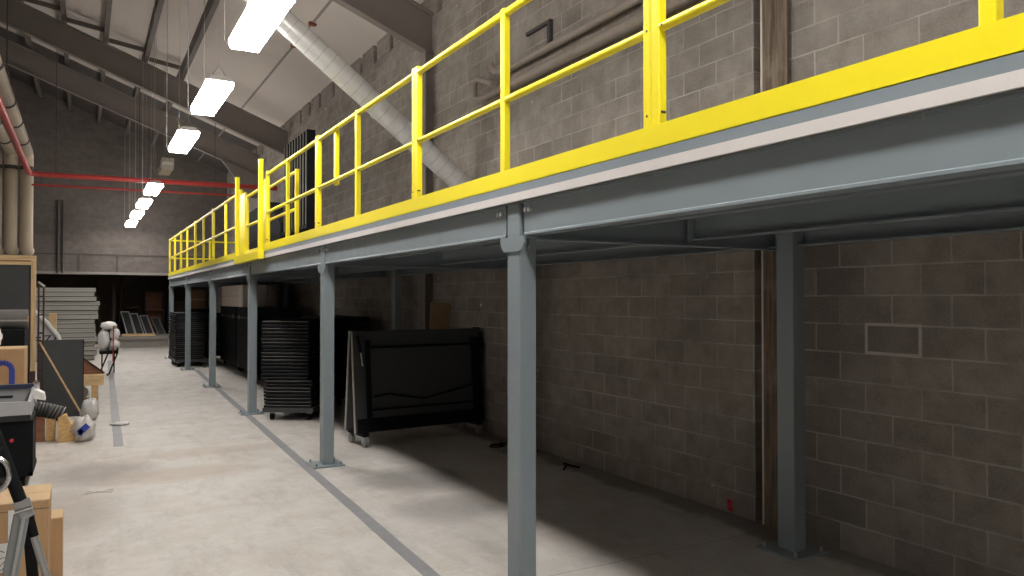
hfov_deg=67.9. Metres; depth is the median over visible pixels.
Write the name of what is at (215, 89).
pendant light
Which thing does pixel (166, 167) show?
pendant light
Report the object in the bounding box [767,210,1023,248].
beam
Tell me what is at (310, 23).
strip
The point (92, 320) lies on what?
stage platform
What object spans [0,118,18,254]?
drain pipe
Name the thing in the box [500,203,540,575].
steel column
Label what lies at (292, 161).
table
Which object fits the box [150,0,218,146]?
purlin
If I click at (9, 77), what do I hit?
roof purlin
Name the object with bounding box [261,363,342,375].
folding table
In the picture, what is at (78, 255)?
trim
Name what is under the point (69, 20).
brace
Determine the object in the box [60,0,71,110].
purlin
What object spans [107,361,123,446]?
tape
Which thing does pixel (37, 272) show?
trim
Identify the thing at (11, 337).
storage cabinet
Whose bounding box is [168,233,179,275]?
guardrail section
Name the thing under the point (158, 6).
purlin
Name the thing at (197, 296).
carton
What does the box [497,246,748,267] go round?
beam
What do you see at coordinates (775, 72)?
wall column
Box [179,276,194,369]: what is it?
steel column
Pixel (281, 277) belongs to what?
joist
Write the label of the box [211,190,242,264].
guardrail section
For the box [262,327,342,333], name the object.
folding table
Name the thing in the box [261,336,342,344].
folding table
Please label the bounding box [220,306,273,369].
case
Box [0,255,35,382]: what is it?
framed board
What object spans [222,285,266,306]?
carton
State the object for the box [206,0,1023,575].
wall
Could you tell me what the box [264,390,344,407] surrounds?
folding table
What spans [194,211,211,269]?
guardrail section
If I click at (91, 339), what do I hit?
stage platform
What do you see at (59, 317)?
stage platform
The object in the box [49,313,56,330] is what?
block
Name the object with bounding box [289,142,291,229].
table
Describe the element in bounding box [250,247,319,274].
beam
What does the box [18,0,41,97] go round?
purlin
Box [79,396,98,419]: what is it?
bag
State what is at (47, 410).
corrugated hose
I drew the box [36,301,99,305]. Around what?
stage platform
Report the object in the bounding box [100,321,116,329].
bundle
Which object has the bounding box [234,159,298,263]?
safety gate
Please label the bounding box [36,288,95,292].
stage platform
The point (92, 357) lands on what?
stage platform
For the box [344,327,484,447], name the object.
table
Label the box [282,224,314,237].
cart
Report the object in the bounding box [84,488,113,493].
wood sliver
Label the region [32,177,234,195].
pipe
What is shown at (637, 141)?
guardrail section
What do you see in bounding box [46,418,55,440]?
wood offcut
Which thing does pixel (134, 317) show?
metal frame
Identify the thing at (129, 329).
metal frame
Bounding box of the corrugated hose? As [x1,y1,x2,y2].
[34,401,65,420]
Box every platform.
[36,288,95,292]
[36,292,93,296]
[36,297,95,301]
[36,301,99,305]
[36,306,97,310]
[36,355,94,361]
[40,310,97,314]
[45,314,97,319]
[48,319,93,323]
[57,323,94,328]
[57,328,94,333]
[60,333,95,337]
[61,337,96,341]
[84,342,95,346]
[84,344,96,350]
[84,350,96,355]
[118,334,168,347]
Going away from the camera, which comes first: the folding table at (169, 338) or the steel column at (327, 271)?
the steel column at (327, 271)
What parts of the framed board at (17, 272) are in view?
panel, rail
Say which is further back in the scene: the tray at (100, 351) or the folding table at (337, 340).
the tray at (100, 351)
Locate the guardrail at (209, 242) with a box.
[171,240,234,259]
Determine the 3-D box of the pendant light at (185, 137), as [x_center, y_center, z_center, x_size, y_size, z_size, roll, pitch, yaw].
[-5.420,-4.154,12.505,0.330,3.649,1.686,0,-1,-29]
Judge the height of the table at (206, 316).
1.415 m
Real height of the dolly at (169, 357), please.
0.190 m
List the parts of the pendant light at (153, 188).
power cord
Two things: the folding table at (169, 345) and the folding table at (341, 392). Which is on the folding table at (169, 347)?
the folding table at (169, 345)
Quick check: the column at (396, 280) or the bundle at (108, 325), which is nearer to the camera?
the column at (396, 280)
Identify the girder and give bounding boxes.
[174,285,232,286]
[191,281,275,284]
[216,276,317,281]
[258,266,384,277]
[335,252,503,269]
[536,219,776,250]
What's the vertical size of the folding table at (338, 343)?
0.046 m
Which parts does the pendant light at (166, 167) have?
power cord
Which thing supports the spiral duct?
hanging from the ceiling
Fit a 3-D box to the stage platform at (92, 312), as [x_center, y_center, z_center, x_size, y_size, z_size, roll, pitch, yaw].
[-13.466,0.721,22.142,2.440,0.131,1.203,0,-1,-29]
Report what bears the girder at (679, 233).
attached to the steel column at (521, 249)
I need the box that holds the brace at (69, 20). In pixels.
[66,17,103,31]
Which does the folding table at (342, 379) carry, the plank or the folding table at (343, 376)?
the folding table at (343, 376)
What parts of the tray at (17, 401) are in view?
rail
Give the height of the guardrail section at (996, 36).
1.136 m
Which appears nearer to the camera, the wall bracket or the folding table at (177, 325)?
the wall bracket
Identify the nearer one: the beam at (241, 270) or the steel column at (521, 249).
the steel column at (521, 249)
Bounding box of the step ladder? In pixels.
[37,281,44,402]
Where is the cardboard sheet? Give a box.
[429,302,450,328]
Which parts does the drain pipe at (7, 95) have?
hanger rod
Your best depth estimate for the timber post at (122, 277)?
30.38 m
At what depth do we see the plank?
28.16 m
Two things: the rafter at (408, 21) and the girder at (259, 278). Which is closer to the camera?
the rafter at (408, 21)
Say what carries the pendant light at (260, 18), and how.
hanging from the ceiling
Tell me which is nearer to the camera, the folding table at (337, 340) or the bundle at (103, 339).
the folding table at (337, 340)
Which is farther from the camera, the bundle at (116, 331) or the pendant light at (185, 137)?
the bundle at (116, 331)
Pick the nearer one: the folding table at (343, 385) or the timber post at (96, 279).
the folding table at (343, 385)
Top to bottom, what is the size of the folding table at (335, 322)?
0.046 m
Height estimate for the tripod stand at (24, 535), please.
1.303 m
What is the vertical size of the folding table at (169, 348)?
0.046 m
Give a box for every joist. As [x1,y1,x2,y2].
[279,276,308,279]
[295,266,317,269]
[335,266,404,274]
[385,241,499,257]
[440,241,644,264]
[611,168,1023,227]
[691,175,1023,240]
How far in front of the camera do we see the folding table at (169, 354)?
20.23 m
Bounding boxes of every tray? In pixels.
[0,379,45,421]
[99,350,117,353]
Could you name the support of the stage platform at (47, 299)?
on the stage platform at (88, 303)
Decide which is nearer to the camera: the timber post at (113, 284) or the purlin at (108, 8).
the purlin at (108, 8)
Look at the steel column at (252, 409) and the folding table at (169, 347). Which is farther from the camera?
the folding table at (169, 347)
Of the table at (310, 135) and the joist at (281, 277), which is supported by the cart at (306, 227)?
the table at (310, 135)
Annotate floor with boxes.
[0,342,919,575]
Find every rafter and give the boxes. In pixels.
[0,0,287,154]
[0,36,258,197]
[332,0,433,54]
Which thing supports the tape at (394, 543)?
on the floor
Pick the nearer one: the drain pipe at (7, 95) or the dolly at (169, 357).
the drain pipe at (7, 95)
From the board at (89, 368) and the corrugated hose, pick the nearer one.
the corrugated hose
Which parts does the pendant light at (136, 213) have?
power cord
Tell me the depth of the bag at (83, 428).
9.53 m
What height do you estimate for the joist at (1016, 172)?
0.112 m
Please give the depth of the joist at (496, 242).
7.12 m
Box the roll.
[0,309,28,328]
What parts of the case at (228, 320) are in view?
lid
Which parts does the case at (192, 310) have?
lid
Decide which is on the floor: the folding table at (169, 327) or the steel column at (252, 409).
the steel column at (252, 409)
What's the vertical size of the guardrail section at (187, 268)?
1.136 m
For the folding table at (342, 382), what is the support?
on the folding table at (343, 385)
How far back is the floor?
6.71 m
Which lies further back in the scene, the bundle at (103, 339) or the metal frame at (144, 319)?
the metal frame at (144, 319)
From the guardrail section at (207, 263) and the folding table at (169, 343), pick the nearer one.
the guardrail section at (207, 263)
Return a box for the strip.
[198,0,331,160]
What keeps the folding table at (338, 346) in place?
on the folding table at (337, 349)
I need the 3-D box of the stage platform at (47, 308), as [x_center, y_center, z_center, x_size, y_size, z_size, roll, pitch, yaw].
[-13.431,0.589,22.112,2.440,0.131,1.203,0,-1,-29]
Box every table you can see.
[169,314,204,316]
[169,316,204,318]
[169,318,204,320]
[169,319,204,322]
[169,321,204,324]
[169,323,204,326]
[169,325,204,327]
[169,327,204,329]
[169,328,204,331]
[169,332,204,335]
[169,334,204,337]
[169,336,204,339]
[169,338,204,341]
[169,339,204,343]
[169,341,204,345]
[169,343,204,347]
[169,345,204,349]
[169,347,204,351]
[169,348,204,353]
[169,350,204,355]
[169,352,203,357]
[169,354,204,359]
[170,312,205,314]
[170,330,205,333]
[203,312,220,362]
[260,366,341,379]
[261,321,342,326]
[261,333,341,340]
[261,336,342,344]
[261,345,342,354]
[261,348,342,358]
[261,351,342,361]
[261,354,342,365]
[261,357,342,368]
[261,360,342,372]
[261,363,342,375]
[262,318,342,323]
[262,324,342,330]
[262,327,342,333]
[262,330,342,337]
[262,339,342,347]
[262,342,343,351]
[264,375,344,389]
[264,378,344,393]
[264,381,344,396]
[264,384,344,400]
[264,387,345,403]
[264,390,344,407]
[265,369,345,382]
[265,372,345,386]
[284,146,285,231]
[286,144,288,157]
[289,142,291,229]
[291,140,293,228]
[294,138,296,227]
[297,136,299,172]
[299,134,301,226]
[302,131,304,225]
[305,129,315,224]
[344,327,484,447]
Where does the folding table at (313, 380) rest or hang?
on the folding table at (343, 373)
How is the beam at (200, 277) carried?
attached to the steel column at (212, 283)
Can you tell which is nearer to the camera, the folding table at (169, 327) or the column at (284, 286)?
the column at (284, 286)
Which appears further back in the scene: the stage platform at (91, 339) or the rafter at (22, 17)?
the stage platform at (91, 339)
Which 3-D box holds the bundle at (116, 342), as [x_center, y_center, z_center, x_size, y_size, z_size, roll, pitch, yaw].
[-9.606,1.353,18.377,0.249,0.304,0.421,0,-1,-29]
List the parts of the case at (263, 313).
lid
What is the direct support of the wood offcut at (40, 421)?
on the floor
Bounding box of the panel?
[39,339,83,416]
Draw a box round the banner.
[28,310,61,382]
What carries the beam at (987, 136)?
attached to the steel column
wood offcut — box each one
[36,416,44,441]
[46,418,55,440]
[58,413,74,442]
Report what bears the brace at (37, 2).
attached to the purlin at (62, 2)
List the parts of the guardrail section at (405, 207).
post, short post, post, rail, rail, post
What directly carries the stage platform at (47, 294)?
on the stage platform at (47, 299)
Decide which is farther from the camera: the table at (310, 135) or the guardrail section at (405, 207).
the table at (310, 135)
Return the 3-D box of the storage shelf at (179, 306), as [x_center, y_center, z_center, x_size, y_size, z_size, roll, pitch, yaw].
[-13.813,1.400,31.818,1.200,1.700,0.630,0,-1,-29]
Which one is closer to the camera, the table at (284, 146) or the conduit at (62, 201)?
the table at (284, 146)
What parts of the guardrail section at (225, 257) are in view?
post, rail, rail, post, post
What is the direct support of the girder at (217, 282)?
attached to the steel column at (187, 286)
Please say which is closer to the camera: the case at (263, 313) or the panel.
the panel
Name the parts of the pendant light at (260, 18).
power cord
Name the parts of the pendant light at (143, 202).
power cord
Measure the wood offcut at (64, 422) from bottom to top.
0.338 m
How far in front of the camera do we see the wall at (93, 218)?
26.96 m
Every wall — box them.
[0,78,226,272]
[36,274,205,341]
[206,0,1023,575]
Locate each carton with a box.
[0,346,27,384]
[0,483,51,575]
[51,509,62,575]
[191,290,204,308]
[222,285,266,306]
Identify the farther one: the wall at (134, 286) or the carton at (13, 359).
the wall at (134, 286)
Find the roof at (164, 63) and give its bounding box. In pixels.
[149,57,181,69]
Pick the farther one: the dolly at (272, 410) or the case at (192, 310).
the case at (192, 310)
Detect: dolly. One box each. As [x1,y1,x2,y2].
[168,356,205,366]
[262,393,345,419]
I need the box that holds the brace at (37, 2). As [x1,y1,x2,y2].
[22,0,60,10]
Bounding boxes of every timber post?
[95,278,100,336]
[112,283,114,321]
[118,276,123,333]
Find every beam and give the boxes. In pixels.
[170,276,185,285]
[186,271,208,283]
[210,263,247,279]
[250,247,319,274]
[273,282,307,284]
[315,277,362,281]
[325,206,507,263]
[380,268,486,276]
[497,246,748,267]
[523,92,1023,235]
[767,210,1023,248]
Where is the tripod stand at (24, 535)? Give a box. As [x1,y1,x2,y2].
[0,430,50,575]
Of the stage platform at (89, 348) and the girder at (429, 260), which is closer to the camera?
the girder at (429, 260)
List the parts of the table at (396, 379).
edge trim, edge trim, hinge arm, folded leg, frame, kick rail, folded leg, hinge arm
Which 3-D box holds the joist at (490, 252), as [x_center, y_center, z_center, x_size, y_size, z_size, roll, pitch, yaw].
[0.196,-0.386,7.111,0.080,0.172,4.146,0,-1,-29]
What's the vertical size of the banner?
1.692 m
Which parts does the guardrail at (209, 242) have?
rail, rail, post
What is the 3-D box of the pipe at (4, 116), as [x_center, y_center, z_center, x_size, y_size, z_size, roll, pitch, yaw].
[-4.747,-4.671,11.948,5.803,4.040,17.362,0,-1,-29]
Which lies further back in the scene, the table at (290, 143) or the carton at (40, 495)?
the table at (290, 143)
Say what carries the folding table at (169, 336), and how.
on the folding table at (169, 338)
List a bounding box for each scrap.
[110,421,129,424]
[563,462,579,469]
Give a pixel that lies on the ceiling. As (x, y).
(297, 80)
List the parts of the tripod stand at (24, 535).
clamp arm, ring handle, leg, leg, leg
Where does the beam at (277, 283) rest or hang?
attached to the column at (284, 286)
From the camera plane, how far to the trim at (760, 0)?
6.08 m
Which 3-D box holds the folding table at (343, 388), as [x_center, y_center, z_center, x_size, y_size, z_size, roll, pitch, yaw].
[-3.248,1.707,12.092,0.720,0.046,1.803,0,-1,3]
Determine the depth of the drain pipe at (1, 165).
18.22 m
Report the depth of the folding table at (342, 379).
11.22 m
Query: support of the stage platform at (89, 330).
on the stage platform at (67, 335)
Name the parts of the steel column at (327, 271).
plate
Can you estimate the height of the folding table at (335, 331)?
0.046 m
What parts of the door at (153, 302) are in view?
panel, panel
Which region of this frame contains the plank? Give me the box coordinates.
[122,333,154,335]
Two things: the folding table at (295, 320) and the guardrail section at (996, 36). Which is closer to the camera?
the guardrail section at (996, 36)
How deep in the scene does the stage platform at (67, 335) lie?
21.96 m
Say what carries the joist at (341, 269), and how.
hanging from the deck
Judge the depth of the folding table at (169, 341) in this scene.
20.22 m
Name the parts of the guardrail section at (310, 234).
post, post, rail, rail, post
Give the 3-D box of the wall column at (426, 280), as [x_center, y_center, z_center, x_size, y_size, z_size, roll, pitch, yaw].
[-1.318,-0.858,11.852,0.170,5.650,0.220,0,-1,-29]
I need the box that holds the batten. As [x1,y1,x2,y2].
[39,342,79,412]
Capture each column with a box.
[164,280,173,358]
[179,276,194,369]
[202,271,221,387]
[238,262,263,415]
[282,282,287,306]
[306,246,344,468]
[392,269,401,329]
[420,50,432,328]
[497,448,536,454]
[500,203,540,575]
[756,231,828,561]
[762,0,788,530]
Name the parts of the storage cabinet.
door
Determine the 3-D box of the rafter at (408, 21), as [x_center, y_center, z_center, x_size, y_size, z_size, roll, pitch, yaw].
[-4.465,-5.421,10.188,7.350,3.490,0.160,0,-1,-29]
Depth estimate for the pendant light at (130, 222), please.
25.75 m
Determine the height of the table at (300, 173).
1.490 m
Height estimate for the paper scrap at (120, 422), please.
0.049 m
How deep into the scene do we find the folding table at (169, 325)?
20.27 m
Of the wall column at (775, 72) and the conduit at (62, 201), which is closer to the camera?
the wall column at (775, 72)
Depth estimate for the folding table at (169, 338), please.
20.19 m
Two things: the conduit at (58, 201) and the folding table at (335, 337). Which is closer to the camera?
the folding table at (335, 337)
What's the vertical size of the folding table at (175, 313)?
0.046 m
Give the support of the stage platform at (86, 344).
on the stage platform at (89, 348)
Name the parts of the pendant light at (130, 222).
power cord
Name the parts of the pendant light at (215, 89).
power cord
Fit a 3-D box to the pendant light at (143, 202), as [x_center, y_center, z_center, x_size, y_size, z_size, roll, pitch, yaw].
[-9.972,-4.040,20.580,0.330,3.649,1.686,0,-1,-29]
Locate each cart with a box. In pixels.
[99,326,117,375]
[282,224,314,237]
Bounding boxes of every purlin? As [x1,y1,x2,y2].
[4,64,10,83]
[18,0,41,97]
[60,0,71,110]
[97,0,111,123]
[125,0,164,135]
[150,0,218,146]
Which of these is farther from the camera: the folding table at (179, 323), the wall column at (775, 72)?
the folding table at (179, 323)
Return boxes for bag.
[70,414,96,440]
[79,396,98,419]
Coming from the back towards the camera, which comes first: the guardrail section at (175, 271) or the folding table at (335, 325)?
the guardrail section at (175, 271)
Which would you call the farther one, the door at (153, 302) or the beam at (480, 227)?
the door at (153, 302)
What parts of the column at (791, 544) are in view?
plate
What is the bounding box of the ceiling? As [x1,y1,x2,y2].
[0,0,424,172]
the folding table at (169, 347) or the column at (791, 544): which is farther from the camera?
the folding table at (169, 347)
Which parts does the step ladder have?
rail, rail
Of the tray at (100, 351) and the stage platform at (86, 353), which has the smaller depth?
the tray at (100, 351)
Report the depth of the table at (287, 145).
12.96 m
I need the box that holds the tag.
[727,499,732,510]
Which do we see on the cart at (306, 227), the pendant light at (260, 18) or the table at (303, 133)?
the table at (303, 133)
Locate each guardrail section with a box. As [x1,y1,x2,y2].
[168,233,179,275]
[180,221,194,272]
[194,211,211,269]
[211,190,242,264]
[265,136,316,250]
[315,68,414,237]
[413,0,651,211]
[649,0,1023,149]
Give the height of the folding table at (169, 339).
0.046 m
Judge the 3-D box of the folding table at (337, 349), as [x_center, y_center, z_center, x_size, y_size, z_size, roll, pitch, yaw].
[-3.305,1.038,12.127,0.720,0.046,1.803,0,-1,3]
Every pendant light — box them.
[124,168,137,226]
[129,133,143,218]
[135,87,151,208]
[142,31,162,195]
[153,8,173,175]
[166,0,199,153]
[188,0,233,115]
[224,0,294,52]
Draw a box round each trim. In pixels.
[4,252,218,271]
[36,271,167,275]
[760,0,763,523]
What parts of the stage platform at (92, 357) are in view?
frame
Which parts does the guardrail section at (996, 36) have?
post, rail, post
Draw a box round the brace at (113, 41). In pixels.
[108,38,144,51]
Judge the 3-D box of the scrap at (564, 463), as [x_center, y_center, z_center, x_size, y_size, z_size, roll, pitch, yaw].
[0.594,1.892,8.087,0.219,0.047,0.170,0,-1,-29]
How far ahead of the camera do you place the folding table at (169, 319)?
20.45 m
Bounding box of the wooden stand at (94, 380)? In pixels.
[84,374,103,399]
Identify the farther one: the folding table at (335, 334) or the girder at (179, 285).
the girder at (179, 285)
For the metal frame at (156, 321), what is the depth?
29.50 m
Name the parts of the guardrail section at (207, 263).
post, rail, post, rail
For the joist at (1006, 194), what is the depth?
4.02 m
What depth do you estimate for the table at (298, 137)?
12.31 m
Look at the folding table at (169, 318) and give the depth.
20.30 m
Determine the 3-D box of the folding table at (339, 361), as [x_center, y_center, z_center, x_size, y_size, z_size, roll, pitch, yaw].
[-3.299,1.243,12.119,0.720,0.046,1.803,0,-1,3]
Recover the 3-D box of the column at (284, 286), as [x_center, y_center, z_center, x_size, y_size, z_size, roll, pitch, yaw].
[-5.719,0.883,19.151,0.345,2.375,0.360,0,-1,-29]
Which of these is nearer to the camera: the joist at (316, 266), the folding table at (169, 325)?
the joist at (316, 266)
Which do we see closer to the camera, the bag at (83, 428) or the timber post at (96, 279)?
the bag at (83, 428)
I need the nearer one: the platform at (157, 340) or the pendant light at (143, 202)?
the pendant light at (143, 202)
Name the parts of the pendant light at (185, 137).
power cord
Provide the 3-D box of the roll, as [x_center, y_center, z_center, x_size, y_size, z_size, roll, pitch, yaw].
[-6.580,0.386,9.275,1.154,0.240,0.246,0,-1,-31]
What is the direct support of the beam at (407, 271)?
attached to the column at (396, 280)
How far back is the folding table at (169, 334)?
20.21 m
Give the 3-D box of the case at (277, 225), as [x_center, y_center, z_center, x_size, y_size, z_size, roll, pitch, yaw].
[-4.695,-1.041,14.761,0.300,1.220,2.900,0,-1,-29]
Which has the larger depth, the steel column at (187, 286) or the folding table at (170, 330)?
the folding table at (170, 330)
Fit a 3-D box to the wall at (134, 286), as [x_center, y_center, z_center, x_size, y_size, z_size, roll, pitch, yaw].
[-16.913,0.255,32.193,7.350,4.000,0.300,0,-1,-29]
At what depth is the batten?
11.37 m
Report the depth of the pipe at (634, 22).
8.18 m
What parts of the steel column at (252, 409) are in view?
plate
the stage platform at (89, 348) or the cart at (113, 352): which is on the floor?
the cart at (113, 352)
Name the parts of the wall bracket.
arm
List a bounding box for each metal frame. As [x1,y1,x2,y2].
[120,311,134,333]
[129,313,143,333]
[139,315,153,332]
[151,317,165,334]
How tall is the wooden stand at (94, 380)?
0.440 m
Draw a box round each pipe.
[0,0,33,255]
[0,15,276,190]
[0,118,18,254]
[0,146,3,254]
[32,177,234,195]
[472,0,693,102]
[488,0,642,74]
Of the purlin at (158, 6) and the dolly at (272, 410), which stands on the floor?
the dolly at (272, 410)
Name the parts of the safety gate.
jamb plate, sill, rail, rail, jamb plate, rail, rail, post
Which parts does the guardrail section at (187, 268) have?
post, rail, post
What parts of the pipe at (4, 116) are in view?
hanger rod, hanger rod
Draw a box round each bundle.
[84,386,88,396]
[97,328,109,350]
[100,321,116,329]
[109,339,119,349]
[110,328,119,338]
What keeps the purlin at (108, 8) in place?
attached to the ceiling
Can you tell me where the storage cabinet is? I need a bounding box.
[0,329,27,382]
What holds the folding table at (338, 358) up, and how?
on the folding table at (339, 361)
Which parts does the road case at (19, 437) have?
corner trim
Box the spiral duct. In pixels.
[244,0,471,186]
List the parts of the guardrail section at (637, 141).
post, rail, post, rail, post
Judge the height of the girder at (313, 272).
0.212 m
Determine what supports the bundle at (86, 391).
on the floor
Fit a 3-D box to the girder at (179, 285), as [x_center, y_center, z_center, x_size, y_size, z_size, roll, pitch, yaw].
[-9.312,-0.134,23.519,2.110,0.212,0.105,0,-1,-29]
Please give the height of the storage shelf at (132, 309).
1.500 m
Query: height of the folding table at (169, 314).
0.046 m
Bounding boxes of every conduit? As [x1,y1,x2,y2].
[57,200,59,272]
[62,201,63,272]
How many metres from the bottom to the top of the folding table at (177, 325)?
0.046 m
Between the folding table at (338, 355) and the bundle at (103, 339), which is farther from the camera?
the bundle at (103, 339)
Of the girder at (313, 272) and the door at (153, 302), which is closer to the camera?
the girder at (313, 272)
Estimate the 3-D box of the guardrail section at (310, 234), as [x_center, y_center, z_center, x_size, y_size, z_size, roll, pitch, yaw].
[-2.819,-1.106,9.620,0.056,1.136,2.700,0,-1,-29]
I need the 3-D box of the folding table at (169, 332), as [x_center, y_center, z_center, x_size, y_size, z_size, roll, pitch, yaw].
[-8.969,1.265,20.943,0.720,0.046,1.803,0,-1,-29]
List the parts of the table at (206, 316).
kick rail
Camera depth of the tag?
6.38 m
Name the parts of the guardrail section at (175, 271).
post, post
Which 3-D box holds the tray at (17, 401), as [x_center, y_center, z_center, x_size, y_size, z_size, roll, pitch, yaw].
[-5.095,1.101,7.364,0.970,0.317,0.800,0,-1,-29]
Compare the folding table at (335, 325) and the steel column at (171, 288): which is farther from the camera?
the steel column at (171, 288)
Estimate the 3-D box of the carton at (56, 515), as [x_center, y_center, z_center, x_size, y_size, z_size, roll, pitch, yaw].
[-3.145,1.655,4.736,0.595,0.424,0.220,0,-1,-29]
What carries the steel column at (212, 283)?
on the floor
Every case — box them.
[0,410,36,485]
[191,309,208,358]
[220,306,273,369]
[236,307,300,379]
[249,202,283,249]
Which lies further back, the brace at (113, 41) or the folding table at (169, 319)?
the folding table at (169, 319)
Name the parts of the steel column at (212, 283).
plate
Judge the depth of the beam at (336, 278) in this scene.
14.95 m
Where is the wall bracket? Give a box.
[526,19,552,43]
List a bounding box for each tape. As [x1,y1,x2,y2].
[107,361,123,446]
[195,370,439,575]
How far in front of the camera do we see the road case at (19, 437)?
7.22 m
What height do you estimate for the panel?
1.174 m
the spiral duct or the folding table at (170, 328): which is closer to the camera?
the spiral duct
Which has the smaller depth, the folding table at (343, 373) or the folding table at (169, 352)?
the folding table at (343, 373)
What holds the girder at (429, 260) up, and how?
attached to the steel column at (327, 271)
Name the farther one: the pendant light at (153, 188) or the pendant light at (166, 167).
the pendant light at (153, 188)
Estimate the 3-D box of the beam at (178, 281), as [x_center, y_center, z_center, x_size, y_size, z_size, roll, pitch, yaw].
[-9.270,-0.175,21.132,0.107,0.197,4.066,0,-1,-29]
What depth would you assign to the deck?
2.90 m
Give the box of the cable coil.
[489,442,507,447]
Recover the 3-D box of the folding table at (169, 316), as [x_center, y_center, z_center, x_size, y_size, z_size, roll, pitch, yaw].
[-8.970,0.802,20.949,0.720,0.046,1.803,0,-1,-29]
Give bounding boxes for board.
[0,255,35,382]
[84,358,104,373]
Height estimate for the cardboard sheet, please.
1.750 m
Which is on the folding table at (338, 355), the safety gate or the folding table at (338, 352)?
the folding table at (338, 352)
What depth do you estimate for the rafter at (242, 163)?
21.98 m
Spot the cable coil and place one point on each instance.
(499, 445)
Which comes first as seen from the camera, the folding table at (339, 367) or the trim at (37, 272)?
the folding table at (339, 367)
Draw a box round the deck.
[168,52,1023,279]
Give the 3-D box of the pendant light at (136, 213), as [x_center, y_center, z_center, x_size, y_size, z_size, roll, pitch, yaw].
[-11.490,-4.002,23.271,0.330,3.649,1.686,0,-1,-29]
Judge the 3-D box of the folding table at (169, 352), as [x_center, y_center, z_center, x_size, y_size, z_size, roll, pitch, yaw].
[-8.978,1.832,20.930,0.720,0.046,1.803,0,-1,-29]
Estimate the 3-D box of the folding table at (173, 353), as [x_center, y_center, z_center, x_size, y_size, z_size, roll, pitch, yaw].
[-8.969,1.780,20.922,0.720,0.046,1.803,0,-1,-29]
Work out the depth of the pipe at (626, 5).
8.26 m

